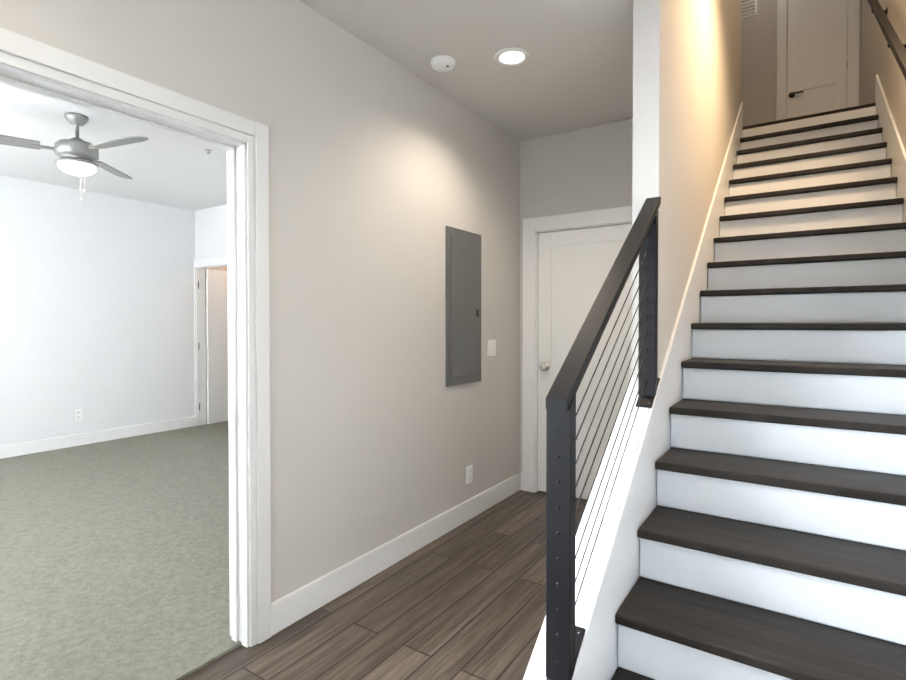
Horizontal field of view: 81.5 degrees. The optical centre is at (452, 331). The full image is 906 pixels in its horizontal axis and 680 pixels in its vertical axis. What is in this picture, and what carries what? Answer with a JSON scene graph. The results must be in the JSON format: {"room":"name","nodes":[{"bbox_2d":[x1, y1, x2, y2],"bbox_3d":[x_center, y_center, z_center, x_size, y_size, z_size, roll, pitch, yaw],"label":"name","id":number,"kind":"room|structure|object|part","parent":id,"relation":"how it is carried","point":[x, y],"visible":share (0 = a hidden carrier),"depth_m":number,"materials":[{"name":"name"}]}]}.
{"room":"entry hallway","nodes":[
{"label":"entry hallway","id":0,"kind":"room"},
{"bbox_2d":[0,175,226,445],"bbox_3d":[-4.269,-0.135,5.297,0.120,2.740,6.140,1,1,34],"label":"wall","id":1,"kind":"structure","parent":0,"point":[97,308],"depth_m":5.70,"materials":[{"name":"white paint"}]},
{"bbox_2d":[75,409,82,420],"bbox_3d":[-3.993,0.890,5.609,0.010,0.116,0.072,1,1,34],"label":"outlet","id":2,"kind":"object","parent":1,"relation":"attached to","point":[78,414],"visible":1,"depth_m":5.61,"materials":[{"name":"white plastic"}]},
{"bbox_2d":[0,416,196,458],"bbox_3d":[-4.566,1.176,4.766,0.036,0.135,4.654,1,1,34],"label":"baseboard","id":3,"kind":"structure","parent":1,"relation":"attached to","point":[25,448],"depth_m":5.69,"materials":[{"name":"white wood"}]},
{"bbox_2d":[0,426,240,679],"bbox_3d":[-2.763,1.286,3.493,4.650,0.072,4.774,1,1,34],"label":"floor","id":4,"kind":"structure","parent":0,"point":[114,559],"depth_m":2.90,"materials":[{"name":"grey carpet"}]},
{"bbox_2d":[199,421,227,431],"bbox_3d":[-2.528,1.234,6.954,1.200,0.072,1.246,1,1,34],"label":"floor","id":5,"kind":"structure","parent":0,"point":[222,426],"depth_m":6.64,"materials":[{"name":"grey carpet"}]},
{"bbox_2d":[238,409,242,425],"bbox_3d":[-0.863,0.350,2.132,0.030,0.065,0.002,1,1,34],"label":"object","id":6,"kind":"structure","parent":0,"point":[240,417],"depth_m":2.13,"materials":[{"name":"wood"}]},
{"bbox_2d":[0,0,519,602],"bbox_3d":[-1.236,-0.079,1.612,0.120,2.740,6.174,1,1,34],"label":"wall","id":7,"kind":"structure","parent":0,"point":[384,170],"depth_m":2.60,"materials":[{"name":"grey paint"}]},
{"bbox_2d":[0,27,270,647],"bbox_3d":[-1.132,0.224,1.773,0.160,2.130,1.100,1,1,34],"label":"trim","id":8,"kind":"structure","parent":7,"relation":"attached to","point":[34,66],"depth_m":2.12,"materials":[{"name":"white wood"}]},
{"bbox_2d":[271,473,521,635],"bbox_3d":[-0.112,1.200,3.181,0.030,0.135,2.349,1,1,34],"label":"baseboard","id":9,"kind":"structure","parent":7,"relation":"attached to","point":[289,609],"depth_m":2.73,"materials":[{"name":"white wood"}]},
{"bbox_2d":[445,226,480,386],"bbox_3d":[0.079,-0.158,3.451,0.026,1.005,0.420,1,1,34],"label":"box","id":10,"kind":"object","parent":7,"relation":"attached to","point":[463,300],"visible":1,"depth_m":3.41,"materials":[{"name":"grey metal"}]},
{"bbox_2d":[466,465,472,483],"bbox_3d":[0.113,0.962,3.533,0.010,0.116,0.072,1,1,34],"label":"outlet","id":11,"kind":"object","parent":7,"relation":"attached to","point":[469,474],"visible":1,"depth_m":3.52,"materials":[{"name":"white plastic"}]},
{"bbox_2d":[487,339,495,355],"bbox_3d":[0.280,0.118,3.769,0.012,0.116,0.116,1,1,34],"label":"light switch","id":12,"kind":"object","parent":7,"relation":"attached to","point":[491,347],"visible":1,"depth_m":3.76,"materials":[{"name":"white plastic"}]},
{"bbox_2d":[0,0,632,210],"bbox_3d":[-1.753,-1.506,2.684,7.181,0.080,7.420,1,1,34],"label":"ceiling","id":13,"kind":"structure","parent":0,"point":[574,72],"depth_m":3.16,"materials":[{"name":"grey paint"}]},
{"bbox_2d":[0,112,147,202],"bbox_3d":[-2.529,-1.186,3.515,1.127,0.585,1.181,1,1,34],"label":"ceiling fan","id":14,"kind":"object","parent":13,"relation":"hanging from","point":[77,155],"visible":1,"depth_m":3.53,"materials":[{"name":"silver metal"}]},
{"bbox_2d":[431,55,455,71],"bbox_3d":[-0.054,-1.449,2.855,0.136,0.038,0.136,1,1,34],"label":"smoke detector","id":15,"kind":"object","parent":13,"relation":"attached to","point":[443,63],"visible":1,"depth_m":2.82,"materials":[{"name":"white plastic"}]},
{"bbox_2d":[494,47,529,65],"bbox_3d":[0.315,-1.463,2.808,0.190,0.009,0.190,1,1,34],"label":"recessed light","id":16,"kind":"object","parent":13,"relation":"in","point":[513,56],"visible":1,"depth_m":2.80,"materials":[{"name":"white"}]},
{"bbox_2d":[181,490,586,679],"bbox_3d":[-0.048,1.329,1.094,2.531,0.060,6.594,1,1,34],"label":"floor","id":17,"kind":"structure","parent":0,"point":[466,600],"depth_m":2.33,"materials":[{"name":"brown wood"}]},
{"bbox_2d":[611,115,905,679],"bbox_3d":[1.997,-0.312,2.996,0.992,3.164,4.370,1,1,34],"label":"stairs","id":18,"kind":"structure","parent":17,"relation":"on","point":[772,532],"depth_m":2.12,"materials":[{"name":"white wood"}]},
{"bbox_2d":[195,118,632,472],"bbox_3d":[-0.875,-0.133,5.154,5.925,2.740,0.120,1,1,34],"label":"wall","id":19,"kind":"structure","parent":0,"point":[584,169],"depth_m":3.93,"materials":[{"name":"grey paint"}]},
{"bbox_2d":[194,256,226,425],"bbox_3d":[-2.921,0.157,6.512,0.940,2.120,0.138,1,1,34],"label":"door frame","id":20,"kind":"structure","parent":19,"relation":"attached to","point":[201,266],"depth_m":6.70,"materials":[{"name":"white wood"}]},
{"bbox_2d":[206,269,227,423],"bbox_3d":[-2.962,0.196,7.074,0.036,1.995,0.730,1,1,34],"label":"room door","id":21,"kind":"structure","parent":19,"relation":"in","point":[217,338],"depth_m":6.86,"materials":[{"name":"white wood"}]},
{"bbox_2d":[522,206,631,492],"bbox_3d":[1.002,0.191,3.896,1.010,2.130,0.138,1,1,34],"label":"door frame","id":22,"kind":"structure","parent":19,"relation":"attached to","point":[533,228],"depth_m":4.07,"materials":[{"name":"white wood"}]},
{"bbox_2d":[538,224,631,499],"bbox_3d":[0.975,0.244,3.855,0.776,2.001,0.109,1,1,34],"label":"hall door","id":23,"kind":"structure","parent":19,"relation":"in","point":[575,267],"depth_m":3.89,"materials":[{"name":"white wood"}]},
{"bbox_3d":[0.696,0.272,4.020,0.064,0.064,0.074,1,1,34],"label":"handle","id":24,"kind":"part","parent":23,"relation":"part of","materials":[{"name":"silver metal"}]},
{"bbox_2d":[631,0,741,377],"bbox_3d":[1.433,-1.701,3.153,0.110,5.936,4.600,1,1,34],"label":"wall","id":25,"kind":"structure","parent":0,"point":[686,79],"depth_m":2.58,"materials":[{"name":"grey paint"}]},
{"bbox_2d":[523,377,648,679],"bbox_3d":[0.490,0.637,1.777,0.114,0.855,1.214,1,1,34],"label":"trim","id":26,"kind":"structure","parent":25,"relation":"on","point":[536,669],"depth_m":1.78,"materials":[{"name":"white wood"}]},
{"bbox_2d":[546,197,660,679],"bbox_3d":[0.552,0.202,1.798,0.068,1.532,1.091,1,1,34],"label":"cable railing","id":27,"kind":"object","parent":26,"relation":"on","point":[565,634],"visible":1,"depth_m":1.47,"materials":[{"name":"black metal"}]},
{"bbox_2d":[572,102,742,679],"bbox_3d":[1.493,-0.452,3.149,0.015,3.439,4.630,1,1,34],"label":"skirt","id":28,"kind":"object","parent":25,"relation":"attached to","point":[617,580],"visible":0.5,"depth_m":2.02,"materials":[{"name":"white wood"}]},
{"bbox_2d":[741,0,861,126],"bbox_3d":[3.521,-3.200,6.558,2.733,3.040,0.120,1,1,34],"label":"wall","id":29,"kind":"structure","parent":0,"point":[758,63],"depth_m":6.35,"materials":[{"name":"grey paint"}]},
{"bbox_2d":[742,0,756,18],"bbox_3d":[3.591,-4.033,6.416,0.210,0.390,0.018,1,1,34],"label":"air vent","id":30,"kind":"object","parent":29,"relation":"in","point":[749,8],"visible":0.71,"depth_m":6.40,"materials":[{"name":"white metal"}]},
{"bbox_2d":[787,0,847,118],"bbox_3d":[4.190,-2.985,6.059,0.566,2.001,0.086,1,1,34],"label":"closet door","id":31,"kind":"structure","parent":29,"relation":"in","point":[817,61],"depth_m":6.07,"materials":[{"name":"white wood"}]},
{"bbox_3d":[4.016,-2.786,6.156,0.147,0.064,0.051,1,1,34],"label":"handle","id":32,"kind":"part","parent":31,"relation":"part of","materials":[{"name":"black plastic"}]},
{"bbox_2d":[776,0,859,120],"bbox_3d":[4.211,-3.033,6.090,0.780,2.120,0.138,1,1,34],"label":"door frame","id":33,"kind":"structure","parent":29,"relation":"attached to","point":[853,28],"depth_m":5.93,"materials":[{"name":"white wood"}]},
{"bbox_2d":[742,106,875,137],"bbox_3d":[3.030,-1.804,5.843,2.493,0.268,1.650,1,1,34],"label":"stair riser","id":34,"kind":"structure","parent":0,"point":[836,117],"depth_m":4.72,"materials":[{"name":"white wood"}]},
{"bbox_2d":[742,103,875,129],"bbox_3d":[3.030,-1.953,5.841,2.493,0.032,1.650,1,1,34],"label":"floor","id":35,"kind":"structure","parent":0,"point":[811,115],"depth_m":4.72,"materials":[{"name":"brown wood"}]},
{"bbox_2d":[861,0,905,150],"bbox_3d":[1.916,-1.681,1.821,0.120,5.936,9.820,1,1,34],"label":"wall","id":36,"kind":"structure","parent":0,"point":[878,58],"depth_m":4.06,"materials":[{"name":"grey paint"}]},
{"bbox_2d":[867,0,905,79],"bbox_3d":[2.308,-1.318,2.617,0.104,2.741,3.870,1,1,34],"label":"handrail","id":37,"kind":"object","parent":36,"relation":"attached to","point":[896,46],"visible":1,"depth_m":3.15,"materials":[{"name":"black metal"}]},
{"bbox_2d":[875,74,905,221],"bbox_3d":[2.334,-0.444,2.588,0.015,3.439,4.630,1,1,34],"label":"skirt","id":38,"kind":"object","parent":36,"relation":"attached to","point":[895,150],"visible":0.5,"depth_m":3.59,"materials":[{"name":"white wood"}]}
]}

